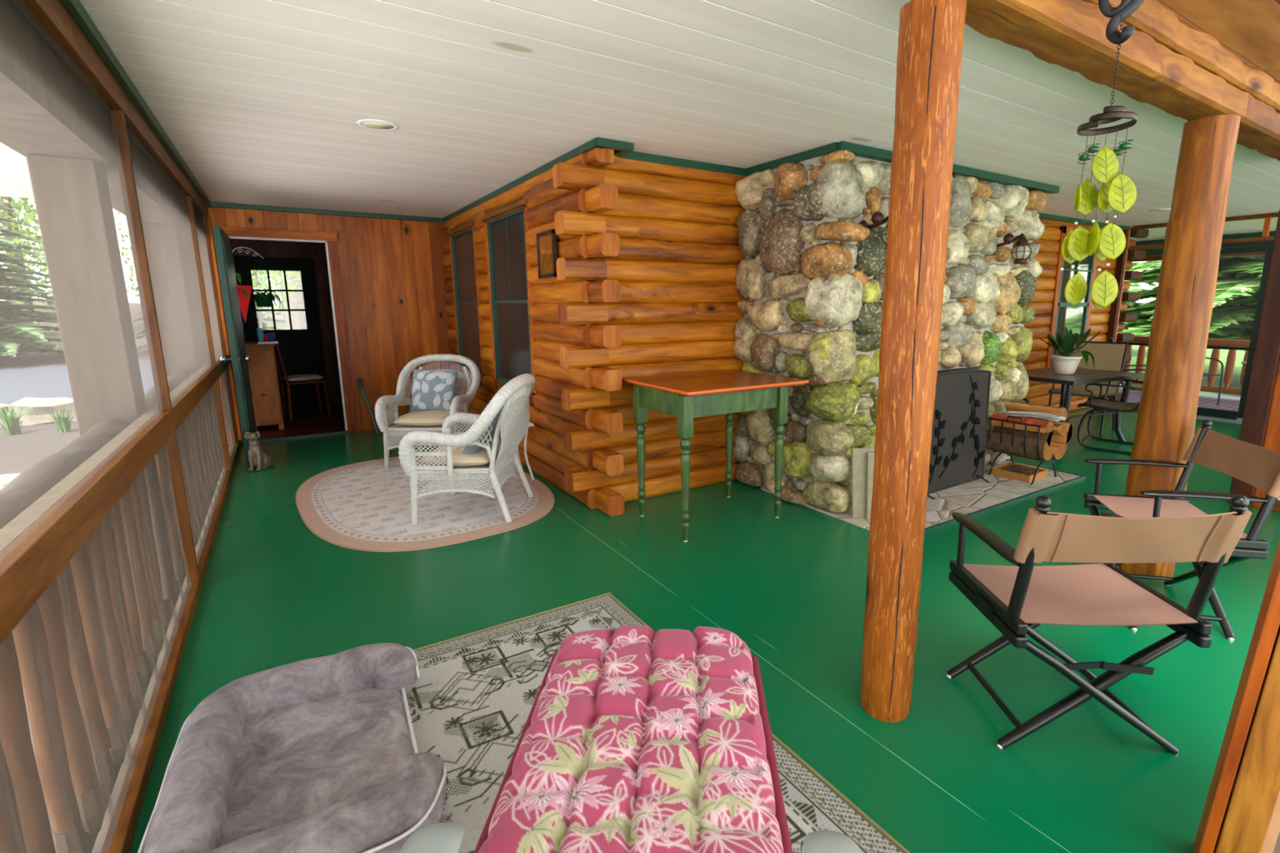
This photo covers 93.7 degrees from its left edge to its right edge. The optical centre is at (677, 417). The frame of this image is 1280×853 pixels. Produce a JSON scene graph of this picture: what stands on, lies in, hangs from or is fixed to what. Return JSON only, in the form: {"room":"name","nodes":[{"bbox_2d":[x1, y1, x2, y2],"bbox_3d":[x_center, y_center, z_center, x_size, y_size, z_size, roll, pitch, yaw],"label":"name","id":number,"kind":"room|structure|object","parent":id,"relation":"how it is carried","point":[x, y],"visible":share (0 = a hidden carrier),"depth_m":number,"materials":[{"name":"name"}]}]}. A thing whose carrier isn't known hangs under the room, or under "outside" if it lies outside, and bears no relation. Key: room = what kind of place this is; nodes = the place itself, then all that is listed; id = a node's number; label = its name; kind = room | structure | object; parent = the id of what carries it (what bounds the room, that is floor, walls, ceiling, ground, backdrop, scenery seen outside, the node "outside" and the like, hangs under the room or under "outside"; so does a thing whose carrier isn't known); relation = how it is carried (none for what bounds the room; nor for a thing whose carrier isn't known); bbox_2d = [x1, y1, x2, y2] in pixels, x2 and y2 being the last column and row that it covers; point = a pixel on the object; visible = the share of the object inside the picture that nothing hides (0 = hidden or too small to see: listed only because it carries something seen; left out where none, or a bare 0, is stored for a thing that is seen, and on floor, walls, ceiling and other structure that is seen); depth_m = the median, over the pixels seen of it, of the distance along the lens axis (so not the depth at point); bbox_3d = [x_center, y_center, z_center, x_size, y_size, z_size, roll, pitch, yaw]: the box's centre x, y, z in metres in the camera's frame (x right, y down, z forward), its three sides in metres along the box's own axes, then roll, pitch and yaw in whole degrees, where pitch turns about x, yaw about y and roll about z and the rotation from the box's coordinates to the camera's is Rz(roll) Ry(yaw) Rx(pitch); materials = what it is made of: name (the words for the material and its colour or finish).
{"room":"screened porch","nodes":[
{"label":"screened porch","id":0,"kind":"room"},
{"bbox_2d":[0,0,239,852],"bbox_3d":[-2.023,-0.176,2.200,0.058,2.298,8.890,-7,13,-33],"label":"frame","id":1,"kind":"structure","parent":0,"point":[30,563],"depth_m":2.07,"materials":[{"name":"wood"}]},
{"bbox_2d":[0,0,92,159],"bbox_3d":[-2.619,-1.274,2.576,0.260,0.360,10.500,-7,13,-33],"label":"beam","id":2,"kind":"structure","parent":1,"relation":"attached to","point":[41,113],"depth_m":1.93,"materials":[{"name":"wood"}]},
{"bbox_2d":[0,418,139,552],"bbox_3d":[-2.057,0.077,2.225,0.045,0.017,8.890,-7,13,-33],"label":"trim","id":3,"kind":"structure","parent":1,"relation":"attached to","point":[16,526],"depth_m":1.56,"materials":[{"name":"wood"}]},
{"bbox_2d":[0,441,191,852],"bbox_3d":[-1.724,0.621,1.868,0.027,0.745,2.330,-7,13,-33],"label":"railing","id":4,"kind":"object","parent":1,"relation":"in","point":[82,673],"depth_m":1.53,"materials":[{"name":"white"}]},
{"bbox_2d":[70,57,163,432],"bbox_3d":[-1.718,-0.481,1.665,0.001,1.285,2.330,-7,13,-33],"label":"window","id":5,"kind":"structure","parent":1,"relation":"in","point":[99,118],"depth_m":2.36,"materials":[{"name":"white"}]},
{"bbox_2d":[58,0,211,207],"bbox_3d":[-2.009,-1.328,2.000,0.068,0.050,8.900,-7,13,-33],"label":"trim","id":6,"kind":"structure","parent":1,"relation":"attached to","point":[74,8],"depth_m":2.47,"materials":[{"name":"green paint"}]},
{"bbox_2d":[125,124,211,403],"bbox_3d":[-3.032,-0.850,3.634,0.001,1.285,2.380,-7,13,-33],"label":"window","id":7,"kind":"structure","parent":1,"relation":"in","point":[163,206],"depth_m":3.41,"materials":[{"name":"white"}]},
{"bbox_2d":[174,385,226,564],"bbox_3d":[-3.037,0.252,3.837,0.027,0.745,2.380,-7,13,-33],"label":"railing","id":8,"kind":"object","parent":1,"relation":"in","point":[204,470],"depth_m":3.67,"materials":[{"name":"white"}]},
{"bbox_2d":[192,204,222,362],"bbox_3d":[-4.016,-1.127,5.109,0.001,1.285,1.130,-7,13,-33],"label":"window","id":9,"kind":"structure","parent":1,"relation":"in","point":[201,235],"depth_m":5.22,"materials":[{"name":"white"}]},
{"bbox_2d":[206,217,242,444],"bbox_3d":[-4.431,-0.810,5.847,0.050,2.200,0.060,-7,13,-33],"label":"trim","id":10,"kind":"structure","parent":1,"relation":"attached to","point":[209,222],"depth_m":5.82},
{"bbox_2d":[217,370,235,458],"bbox_3d":[-4.021,-0.025,5.312,0.027,0.745,1.130,-7,13,-33],"label":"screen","id":11,"kind":"structure","parent":1,"relation":"in","point":[222,379],"depth_m":5.50,"materials":[{"name":"white"}]},
{"bbox_2d":[230,238,342,404],"bbox_3d":[-5.204,-1.328,8.057,1.750,2.400,0.060,-7,13,-33],"label":"wall","id":12,"kind":"structure","parent":0,"point":[316,251],"depth_m":8.16,"materials":[{"name":"brown wood"}]},
{"bbox_2d":[234,255,328,407],"bbox_3d":[-5.269,-1.118,8.022,0.860,2.000,0.050,-7,13,-33],"label":"door","id":13,"kind":"structure","parent":12,"relation":"in","point":[301,350],"depth_m":8.07,"materials":[{"name":"black paint"}]},
{"bbox_2d":[207,207,452,443],"bbox_3d":[-3.575,-1.004,6.473,2.400,2.343,0.070,-7,13,-33],"label":"wall","id":14,"kind":"structure","parent":0,"point":[393,279],"depth_m":6.62,"materials":[{"name":"brown wood"}]},
{"bbox_2d":[219,226,357,442],"bbox_3d":[-4.003,-0.840,6.199,1.025,2.125,0.140,-7,13,-33],"label":"door frame","id":15,"kind":"structure","parent":14,"relation":"in","point":[233,233],"depth_m":6.32,"materials":[{"name":"white paint"}]},
{"bbox_2d":[212,225,257,463],"bbox_3d":[-4.036,-0.662,5.493,0.205,2.000,1.080,-7,13,-32],"label":"door leaf","id":16,"kind":"structure","parent":15,"relation":"attached to","point":[239,358],"depth_m":5.14,"materials":[{"name":"green paint"}]},
{"bbox_2d":[210,201,444,222],"bbox_3d":[-3.526,-2.128,6.234,2.180,0.045,0.068,-7,13,-33],"label":"trim","id":17,"kind":"structure","parent":14,"relation":"attached to","point":[213,204],"depth_m":6.12,"materials":[{"name":"green paint"}]},
{"bbox_2d":[440,147,624,516],"bbox_3d":[-1.523,-0.814,5.407,0.194,2.370,4.030,-7,13,-33],"label":"wall","id":18,"kind":"structure","parent":0,"point":[548,458],"depth_m":4.26,"materials":[{"name":"wood"}]},
{"bbox_2d":[445,219,485,383],"bbox_3d":[-2.181,-1.186,6.237,0.095,1.580,1.090,-7,13,-33],"label":"window","id":19,"kind":"structure","parent":18,"relation":"in","point":[466,304],"depth_m":6.25,"materials":[{"name":"glass"}]},
{"bbox_2d":[480,196,537,403],"bbox_3d":[-1.414,-0.970,5.086,0.095,1.580,1.190,-7,13,-33],"label":"window","id":20,"kind":"structure","parent":18,"relation":"in","point":[508,285],"depth_m":5.08,"materials":[{"name":"glass"}]},
{"bbox_2d":[443,137,605,222],"bbox_3d":[-1.543,-1.935,5.178,0.075,0.042,3.960,-7,13,-33],"label":"trim","id":21,"kind":"structure","parent":18,"relation":"attached to","point":[589,145],"depth_m":4.39,"materials":[{"name":"green paint"}]},
{"bbox_2d":[536,229,557,278],"bbox_3d":[-0.906,-1.132,4.160,0.024,0.310,0.310,-7,13,-33],"label":"framed picture","id":22,"kind":"object","parent":18,"relation":"attached to","point":[546,241],"visible":0.91,"depth_m":4.15,"materials":[{"name":"metal"}]},
{"bbox_2d":[594,137,633,155],"bbox_3d":[-0.425,-1.651,3.659,0.245,0.042,0.210,-7,13,-33],"label":"trim","id":23,"kind":"structure","parent":18,"relation":"attached to","point":[620,148],"depth_m":3.59,"materials":[{"name":"green paint"}]},
{"bbox_2d":[0,0,1279,241],"bbox_3d":[2.810,-1.951,4.916,14.400,0.060,10.400,-7,13,-33],"label":"ceiling","id":24,"kind":"structure","parent":0,"point":[263,102],"depth_m":2.83,"materials":[{"name":"wood"}]},
{"bbox_2d":[356,119,398,131],"bbox_3d":[-1.627,-1.588,3.253,0.204,0.005,0.204,-7,13,-33],"label":"recessed light","id":25,"kind":"object","parent":24,"relation":"in","point":[372,124],"visible":1,"depth_m":3.25,"materials":[{"name":"white paint"}]},
{"bbox_2d":[837,140,1059,193],"bbox_3d":[2.087,-1.785,4.349,2.655,0.050,0.068,-7,13,-33],"label":"trim","id":26,"kind":"structure","parent":24,"relation":"attached to","point":[859,150],"depth_m":4.34,"materials":[{"name":"green paint"}]},
{"bbox_2d":[1135,231,1275,254],"bbox_3d":[8.368,-2.440,8.168,0.200,0.223,7.000,-7,13,-33],"label":"trim","id":27,"kind":"structure","parent":24,"relation":"attached to","point":[1153,251],"depth_m":8.67,"materials":[{"name":"green paint"}]},
{"bbox_2d":[129,403,1279,852],"bbox_3d":[1.570,0.406,5.535,10.000,0.132,12.050,-7,13,-33],"label":"floor","id":28,"kind":"structure","parent":0,"point":[792,585],"depth_m":2.62,"materials":[{"name":"green paint"}]},
{"bbox_2d":[244,431,274,471],"bbox_3d":[-3.592,0.274,5.124,0.172,0.334,0.242,-3,11,-13],"label":"dog figurine","id":29,"kind":"object","parent":28,"relation":"on","point":[258,459],"visible":1,"depth_m":5.07,"materials":[{"name":"grey ceramic"}]},
{"bbox_2d":[244,342,284,430],"bbox_3d":[-4.657,-0.356,6.733,0.325,0.955,0.475,-7,13,-33],"label":"dresser","id":30,"kind":"object","parent":28,"relation":"on","point":[262,364],"visible":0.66,"depth_m":6.56,"materials":[{"name":"brown wood"}]},
{"bbox_2d":[274,337,331,420],"bbox_3d":[-4.665,-0.499,7.398,0.500,0.991,0.446,-10,15,-42],"label":"wooden chair","id":31,"kind":"object","parent":28,"relation":"on","point":[286,380],"visible":0.77,"depth_m":7.36,"materials":[{"name":"red wood"}]},
{"bbox_2d":[295,456,554,551],"bbox_3d":[-1.920,0.548,4.528,1.630,0.008,2.410,-7,13,-33],"label":"oval rug","id":32,"kind":"object","parent":28,"relation":"on","point":[366,505],"visible":0.67,"depth_m":4.07,"materials":[{"name":"fabric"}]},
{"bbox_2d":[374,353,480,468],"bbox_3d":[-2.189,-0.079,5.362,0.753,0.928,0.756,0,11,0],"label":"wicker armchair","id":33,"kind":"object","parent":32,"relation":"on","point":[461,401],"visible":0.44,"depth_m":5.36,"materials":[{"name":"wicker"}]},
{"bbox_2d":[392,410,449,426],"bbox_3d":[-2.188,0.003,5.305,0.500,0.109,0.460,0,11,0],"label":"seat cushion","id":34,"kind":"object","parent":33,"relation":"on","point":[421,418],"visible":0.85,"depth_m":5.11,"materials":[{"name":"beige fabric"}]},
{"bbox_2d":[409,368,457,412],"bbox_3d":[-2.210,-0.237,5.432,0.422,0.401,0.184,-1,11,-2],"label":"throw pillow","id":35,"kind":"object","parent":34,"relation":"on","point":[432,390],"visible":0.97,"depth_m":5.38,"materials":[{"name":"fabric"}]},
{"bbox_2d":[398,373,535,524],"bbox_3d":[-1.345,0.172,4.024,0.756,0.928,0.753,0,11,2],"label":"wicker armchair","id":36,"kind":"object","parent":32,"relation":"on","point":[515,393],"visible":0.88,"depth_m":3.80,"materials":[{"name":"wicker"}]},
{"bbox_2d":[420,440,501,466],"bbox_3d":[-1.416,0.240,4.040,0.460,0.110,0.500,0,11,2],"label":"seat cushion","id":37,"kind":"object","parent":36,"relation":"on","point":[481,457],"visible":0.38,"depth_m":3.82,"materials":[{"name":"beige fabric"}]},
{"bbox_2d":[462,403,505,454],"bbox_3d":[-1.263,0.066,3.980,0.274,0.383,0.455,0,11,2],"label":"throw pillow","id":38,"kind":"object","parent":37,"relation":"on","point":[467,450],"visible":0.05,"depth_m":3.83,"materials":[{"name":"fabric"}]},
{"bbox_2d":[405,592,910,852],"bbox_3d":[-0.290,1.122,1.467,1.539,0.010,2.484,-7,13,-33],"label":"rug","id":39,"kind":"object","parent":28,"relation":"on","point":[471,701],"visible":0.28,"depth_m":2.03,"materials":[{"name":"fabric"}]},
{"bbox_2d":[137,643,446,852],"bbox_3d":[-1.056,0.977,1.708,0.667,0.202,0.916,-6,12,-30],"label":"dog bed","id":40,"kind":"object","parent":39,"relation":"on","point":[319,754],"visible":0.99,"depth_m":1.64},
{"bbox_2d":[399,652,861,852],"bbox_3d":[-0.075,0.908,0.900,0.710,0.630,1.772,0,11,2],"label":"frame","id":41,"kind":"object","parent":39,"relation":"on","point":[437,837],"visible":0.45,"depth_m":0.96,"materials":[{"name":"grey plastic"}]},
{"bbox_2d":[478,625,783,852],"bbox_3d":[-0.087,0.702,0.984,0.560,0.281,1.620,0,11,2],"label":"cushion","id":42,"kind":"object","parent":41,"relation":"on","point":[638,739],"visible":1,"depth_m":1.26,"materials":[{"name":"fabric"}]},
{"bbox_2d":[622,368,808,542],"bbox_3d":[0.225,0.194,3.952,0.922,0.905,0.811,-7,13,-33],"label":"console table","id":43,"kind":"object","parent":28,"relation":"on","point":[686,396],"visible":1,"depth_m":3.69,"materials":[{"name":"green wood"}]},
{"bbox_2d":[733,149,1048,512],"bbox_3d":[1.781,-0.703,4.809,2.655,2.340,1.171,-7,13,-33],"label":"stone chimney","id":44,"kind":"object","parent":28,"relation":"on","point":[810,278],"visible":0.74,"depth_m":4.13,"materials":[{"name":"stone"}]},
{"bbox_2d":[994,233,1032,264],"bbox_3d":[2.549,-1.295,4.601,0.199,0.226,0.313,-7,13,-33],"label":"wall lantern","id":45,"kind":"object","parent":44,"relation":"attached to","point":[1021,251],"visible":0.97,"depth_m":4.52,"materials":[{"name":"brown metal"}]},
{"bbox_2d":[860,0,966,722],"bbox_3d":[0.720,-0.073,1.884,0.174,2.197,0.180,4,11,20],"label":"porch post","id":46,"kind":"object","parent":28,"relation":"on","point":[931,32],"visible":1,"depth_m":1.79,"materials":[{"name":"red wood"}]},
{"bbox_2d":[760,459,1085,533],"bbox_3d":[1.944,0.507,4.657,2.360,0.018,1.223,-7,13,-33],"label":"hearth","id":47,"kind":"object","parent":28,"relation":"on","point":[979,496],"visible":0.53,"depth_m":4.31,"materials":[{"name":"grey stone"}]},
{"bbox_2d":[851,447,874,517],"bbox_3d":[1.208,0.423,3.888,0.152,0.449,0.102,-1,11,-3],"label":"stone slab","id":48,"kind":"object","parent":47,"relation":"on","point":[859,455],"visible":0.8,"depth_m":3.87,"materials":[{"name":"stone"}]},
{"bbox_2d":[866,452,874,519],"bbox_3d":[1.299,0.440,3.851,0.157,0.430,0.100,0,11,3],"label":"stone slab","id":49,"kind":"object","parent":47,"relation":"on","point":[870,455],"visible":0.26,"depth_m":3.84,"materials":[{"name":"stone"}]},
{"bbox_2d":[927,368,991,499],"bbox_3d":[2.054,0.094,4.443,0.898,0.893,0.224,-7,13,-34],"label":"fireplace screen","id":50,"kind":"object","parent":47,"relation":"on","point":[962,399],"visible":0.84,"depth_m":4.47,"materials":[{"name":"black metal"}]},
{"bbox_2d":[991,462,1047,482],"bbox_3d":[2.747,0.431,4.816,0.290,0.068,0.300,-8,13,-34],"label":"box","id":51,"kind":"object","parent":47,"relation":"on","point":[1022,473],"visible":1,"depth_m":4.79,"materials":[{"name":"wood"}]},
{"bbox_2d":[988,415,1069,484],"bbox_3d":[2.773,0.220,4.763,0.434,0.507,0.400,-7,13,-33],"label":"rack","id":52,"kind":"object","parent":47,"relation":"on","point":[1008,416],"visible":0.59,"depth_m":4.63,"materials":[{"name":"black metal"}]},
{"bbox_2d":[986,431,1053,460],"bbox_3d":[2.681,0.216,4.700,0.183,0.173,0.440,-8,13,-34],"label":"log","id":53,"kind":"object","parent":52,"relation":"in","point":[1045,452],"visible":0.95,"depth_m":4.63,"materials":[{"name":"brown wood"}]},
{"bbox_2d":[988,413,1054,432],"bbox_3d":[2.692,0.038,4.686,0.175,0.089,0.420,-8,13,-35],"label":"log","id":54,"kind":"object","parent":52,"relation":"in","point":[1047,426],"visible":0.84,"depth_m":4.61,"materials":[{"name":"brown wood"}]},
{"bbox_2d":[992,425,1053,446],"bbox_3d":[2.728,0.136,4.742,0.088,0.125,0.420,-7,13,-33],"label":"log","id":55,"kind":"object","parent":52,"relation":"in","point":[1046,437],"visible":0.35,"depth_m":4.68,"materials":[{"name":"brown wood"}]},
{"bbox_2d":[1016,415,1072,443],"bbox_3d":[2.943,0.087,4.852,0.084,0.160,0.440,-7,13,-33],"label":"log","id":56,"kind":"object","parent":52,"relation":"in","point":[1058,438],"visible":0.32,"depth_m":4.68,"materials":[{"name":"brown wood"}]},
{"bbox_2d":[1004,400,1066,421],"bbox_3d":[2.877,-0.053,4.818,0.148,0.125,0.420,-8,13,-34],"label":"log","id":57,"kind":"object","parent":56,"relation":"on","point":[1011,406],"visible":0.8,"depth_m":4.76,"materials":[{"name":"brown wood"}]},
{"bbox_2d":[1026,367,1144,443],"bbox_3d":[3.886,-0.094,6.019,1.200,0.707,0.800,-6,12,-27],"label":"dining table","id":58,"kind":"object","parent":28,"relation":"on","point":[1081,375],"visible":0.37,"depth_m":5.81,"materials":[{"name":"black metal"}]},
{"bbox_2d":[1035,326,1101,374],"bbox_3d":[3.817,-0.660,5.885,0.501,0.455,0.449,-7,13,-33],"label":"potted plant","id":59,"kind":"object","parent":58,"relation":"on","point":[1064,363],"visible":1,"depth_m":5.84,"materials":[{"name":"green plant"}]},
{"bbox_2d":[1045,340,1128,435],"bbox_3d":[4.541,-0.353,6.646,0.638,0.948,0.593,-9,14,-39],"label":"patio chair","id":60,"kind":"object","parent":28,"relation":"on","point":[1108,356],"visible":0.51,"depth_m":6.66,"materials":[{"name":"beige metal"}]},
{"bbox_2d":[946,494,1252,755],"bbox_3d":[1.285,0.594,1.959,0.612,0.859,0.525,0,11,0],"label":"chair","id":61,"kind":"object","parent":28,"relation":"on","point":[1019,598],"visible":1,"depth_m":1.81,"materials":[{"name":"fabric"}]},
{"bbox_2d":[1077,379,1142,454],"bbox_3d":[4.257,-0.175,5.720,0.638,0.952,0.593,10,15,42],"label":"patio chair","id":62,"kind":"object","parent":28,"relation":"on","point":[1099,403],"visible":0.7,"depth_m":5.74,"materials":[{"name":"black metal"}]},
{"bbox_2d":[1118,114,1240,580],"bbox_3d":[2.448,-0.279,2.943,0.252,2.197,0.248,-7,13,-33],"label":"porch post","id":63,"kind":"object","parent":28,"relation":"on","point":[1166,423],"visible":0.78,"depth_m":2.83,"materials":[{"name":"brown wood"}]},
{"bbox_2d":[964,0,1279,161],"bbox_3d":[2.488,-1.421,2.750,4.180,0.130,0.181,-7,13,-33],"label":"beam","id":64,"kind":"structure","parent":63,"relation":"on","point":[1069,34],"depth_m":2.11,"materials":[{"name":"brown wood"}]},
{"bbox_2d":[1097,0,1144,44],"bbox_3d":[1.257,-1.207,1.797,0.048,0.209,0.263,-7,13,-33],"label":"hook","id":65,"kind":"object","parent":64,"relation":"attached to","point":[1126,7],"visible":0.99,"depth_m":1.75,"materials":[{"name":"black metal"}]},
{"bbox_2d":[1060,13,1137,312],"bbox_3d":[1.288,-0.784,1.819,0.155,0.916,0.140,-1,11,-5],"label":"wind chime","id":66,"kind":"object","parent":65,"relation":"hanging from","point":[1119,193],"visible":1,"depth_m":1.82,"materials":[{"name":"metal"}]},
{"bbox_2d":[1082,0,1279,112],"bbox_3d":[2.496,-1.532,2.717,4.180,0.118,0.170,-7,13,-33],"label":"beam","id":67,"kind":"structure","parent":64,"relation":"on","point":[1206,51],"depth_m":2.34,"materials":[{"name":"brown wood"}]},
{"bbox_2d":[1084,419,1279,640],"bbox_3d":[2.220,0.462,2.695,0.512,0.839,0.597,2,11,13],"label":"chair","id":68,"kind":"object","parent":28,"relation":"on","point":[1257,466],"visible":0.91,"depth_m":2.67,"materials":[{"name":"fabric"}]},
{"bbox_2d":[1194,539,1279,852],"bbox_3d":[1.446,0.644,1.306,0.365,1.000,0.100,9,14,40],"label":"post","id":69,"kind":"object","parent":28,"relation":"on","point":[1241,814],"visible":1,"depth_m":1.38,"materials":[{"name":"brown wood"}]},
{"bbox_2d":[1227,208,1279,506],"bbox_3d":[3.945,-0.479,3.978,0.140,2.197,0.120,-7,13,-33],"label":"porch post","id":70,"kind":"object","parent":28,"relation":"on","point":[1265,362],"visible":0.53,"depth_m":3.97,"materials":[{"name":"brown wood"}]},
{"bbox_2d":[552,155,1116,502],"bbox_3d":[2.554,-0.941,5.988,7.885,2.378,0.189,-7,13,-33],"label":"wall","id":71,"kind":"structure","parent":0,"point":[675,268],"depth_m":4.16,"materials":[{"name":"wood"}]},
{"bbox_2d":[617,151,746,176],"bbox_3d":[0.051,-1.730,4.090,1.050,0.050,0.068,-7,13,-33],"label":"trim","id":72,"kind":"structure","parent":71,"relation":"attached to","point":[633,155],"depth_m":4.04,"materials":[{"name":"green paint"}]},
{"bbox_2d":[744,142,837,176],"bbox_3d":[0.746,-1.718,4.015,0.068,0.050,0.890,-7,13,-33],"label":"trim","id":73,"kind":"structure","parent":71,"relation":"attached to","point":[828,148],"depth_m":3.91,"materials":[{"name":"green paint"}]},
{"bbox_2d":[1044,226,1097,368],"bbox_3d":[4.813,-1.381,7.320,0.960,1.780,0.070,-7,13,-33],"label":"window","id":74,"kind":"structure","parent":71,"relation":"in","point":[1063,314],"depth_m":7.22,"materials":[{"name":"green paint"}]},
{"bbox_2d":[1038,212,1129,230],"bbox_3d":[4.194,-2.240,6.704,3.900,0.045,0.068,-7,13,-33],"label":"trim","id":75,"kind":"structure","parent":71,"relation":"attached to","point":[1042,215],"depth_m":6.89,"materials":[{"name":"green paint"}]},
{"bbox_2d":[1105,229,1128,342],"bbox_3d":[5.739,-1.281,7.908,0.040,2.298,0.100,-7,13,-33],"label":"trim","id":76,"kind":"structure","parent":71,"relation":"attached to","point":[1118,269],"depth_m":7.82,"materials":[{"name":"brown wood"}]},
{"bbox_2d":[1108,228,1148,401],"bbox_3d":[6.110,-1.376,8.223,0.360,2.347,0.220,-7,13,-33],"label":"wall","id":77,"kind":"structure","parent":0,"point":[1137,233],"depth_m":8.06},
{"bbox_2d":[1117,386,1242,420],"bbox_3d":[7.758,-0.007,7.730,2.700,0.110,6.200,-7,13,-33],"label":"deck","id":78,"kind":"object","parent":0,"point":[1120,390],"depth_m":9.02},
{"bbox_2d":[1126,391,1242,418],"bbox_3d":[7.318,-0.155,8.200,1.600,0.008,2.300,-7,13,-33],"label":"outdoor rug","id":79,"kind":"object","parent":78,"relation":"on","point":[1134,397],"visible":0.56,"depth_m":8.45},
{"bbox_2d":[1120,335,1250,395],"bbox_3d":[8.469,-0.651,8.266,0.109,0.801,6.300,-7,13,-33],"label":"deck railing","id":80,"kind":"object","parent":78,"relation":"on","point":[1231,357],"visible":0.22,"depth_m":8.87,"materials":[{"name":"wood"}]},
{"bbox_2d":[1129,213,1279,410],"bbox_3d":[6.445,-1.117,6.926,0.070,2.338,2.260,-7,13,-33],"label":"wall","id":81,"kind":"structure","parent":0,"point":[1266,228],"depth_m":6.77,"materials":[{"name":"brown wood"}]},
{"bbox_2d":[1120,240,1274,423],"bbox_3d":[6.240,-1.034,7.261,0.110,2.050,1.510,-7,13,-33],"label":"door","id":82,"kind":"structure","parent":81,"relation":"in","point":[1225,415],"depth_m":6.86,"materials":[{"name":"green paint"}]},
{"bbox_2d":[1153,0,1279,84],"bbox_3d":[3.300,-1.970,1.224,4.350,1.446,3.396,-7,13,-33],"label":"ceiling","id":83,"kind":"structure","parent":0,"point":[1249,29],"depth_m":2.35,"materials":[{"name":"brown wood"}]},
{"bbox_2d":[1252,359,1279,511],"bbox_3d":[4.672,-0.327,2.886,0.130,2.300,2.520,-7,13,-33],"label":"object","id":84,"kind":"structure","parent":0,"point":[1272,441],"depth_m":3.98,"materials":[{"name":"brown wood"}]},
{"label":"outside","id":85,"kind":"structure","parent":0,"visible":0},
{"bbox_3d":[-2.827,1.480,2.710,1.080,0.540,10.100,-7,13,-33],"label":"bed","id":86,"kind":"object","parent":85,"visible":0},
{"bbox_2d":[0,418,130,529],"bbox_3d":[-2.521,0.505,2.794,0.203,1.042,10.006,-7,13,-33],"label":"ledge","id":87,"kind":"object","parent":86,"relation":"on","point":[41,477],"visible":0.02,"depth_m":1.87,"materials":[{"name":"wood"}]},
{"bbox_2d":[26,153,137,435],"bbox_3d":[-2.577,-0.111,2.719,0.200,1.980,0.230,-7,13,-33],"label":"post","id":88,"kind":"object","parent":86,"relation":"on","point":[73,228],"visible":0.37,"depth_m":2.54,"materials":[{"name":"wood"}]},
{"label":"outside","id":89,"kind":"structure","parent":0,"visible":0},
{"bbox_2d":[0,364,72,404],"bbox_3d":[-32.840,1.040,6.632,72.000,0.160,14.000,-7,13,-33],"label":"driveway","id":90,"kind":"structure","parent":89,"point":[44,381],"depth_m":16.43,"materials":[{"name":"grey concrete"}]},
{"bbox_2d":[250,270,302,329],"bbox_3d":[-14.877,-5.190,21.249,5.633,6.536,4.599,6,12,30],"label":"tree","id":91,"kind":"object","parent":90,"relation":"on","point":[256,279],"visible":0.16,"depth_m":21.94,"materials":[{"name":"green plant"}]},
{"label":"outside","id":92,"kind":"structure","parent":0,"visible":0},
{"bbox_2d":[1120,322,1245,396],"bbox_3d":[28.806,-3.956,30.646,58.000,0.150,100.000,-7,13,-33],"label":"lawn","id":93,"kind":"structure","parent":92,"point":[1235,383],"depth_m":17.30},
{"bbox_2d":[1118,262,1156,324],"bbox_3d":[15.122,-8.704,20.878,7.909,13.000,7.238,2,11,12],"label":"spruce tree","id":94,"kind":"object","parent":93,"relation":"on","point":[1133,287],"visible":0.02,"depth_m":20.16,"materials":[{"name":"green plant"}]},
{"bbox_2d":[1116,255,1265,351],"bbox_3d":[13.162,-6.035,12.195,8.086,11.000,8.334,-6,12,-29],"label":"spruce tree","id":95,"kind":"object","parent":93,"relation":"on","point":[1238,278],"visible":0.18,"depth_m":12.57,"materials":[{"name":"green plant"}]},
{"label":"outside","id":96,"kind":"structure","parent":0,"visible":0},
{"bbox_2d":[0,300,285,367],"bbox_3d":[-51.778,-3.919,25.795,82.000,2.600,40.000,-7,13,-33],"label":"slope","id":97,"kind":"structure","parent":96,"point":[47,357],"depth_m":23.97,"materials":[{"name":"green plant"}]},
{"bbox_2d":[0,195,57,331],"bbox_3d":[-31.472,-13.453,28.067,10.954,19.083,10.266,2,11,12],"label":"tree","id":98,"kind":"object","parent":97,"relation":"on","point":[7,202],"visible":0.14,"depth_m":28.85,"materials":[{"name":"green plant"}]},
{"bbox_2d":[0,197,64,357],"bbox_3d":[-25.561,-6.570,21.282,8.285,9.305,7.642,10,15,42],"label":"spruce tree","id":99,"kind":"object","parent":97,"relation":"on","point":[13,340],"visible":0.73,"depth_m":22.16,"materials":[{"name":"green plant"}]},
{"bbox_2d":[281,271,306,329],"bbox_3d":[-16.381,-7.387,25.403,1.240,9.512,1.240,-7,13,-33],"label":"trunk","id":100,"kind":"object","parent":97,"relation":"on","point":[295,301],"visible":0.15,"depth_m":25.45,"materials":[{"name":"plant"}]},
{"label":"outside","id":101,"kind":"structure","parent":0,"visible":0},
{"bbox_2d":[0,421,79,475],"bbox_3d":[-23.929,3.554,-6.722,72.000,0.140,18.500,-7,13,-33],"label":"yard","id":102,"kind":"structure","parent":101,"point":[18,452],"depth_m":9.24,"materials":[{"name":"sand"}]},
{"bbox_2d":[0,401,30,435],"bbox_3d":[-11.081,0.003,9.925,0.680,0.563,0.652,-7,13,-33],"label":"clump","id":103,"kind":"object","parent":102,"relation":"on","point":[11,426],"visible":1,"depth_m":9.90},
{"bbox_2d":[0,397,77,427],"bbox_3d":[-11.270,-0.155,11.438,12.249,0.774,1.108,-7,13,-33],"label":"stone edging","id":104,"kind":"object","parent":102,"relation":"on","point":[37,406],"visible":0.08,"depth_m":10.79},
{"bbox_2d":[40,403,75,432],"bbox_3d":[-10.374,-0.007,10.105,0.613,0.512,0.562,0,11,2],"label":"clump","id":105,"kind":"object","parent":102,"relation":"on","point":[63,425],"visible":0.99,"depth_m":10.09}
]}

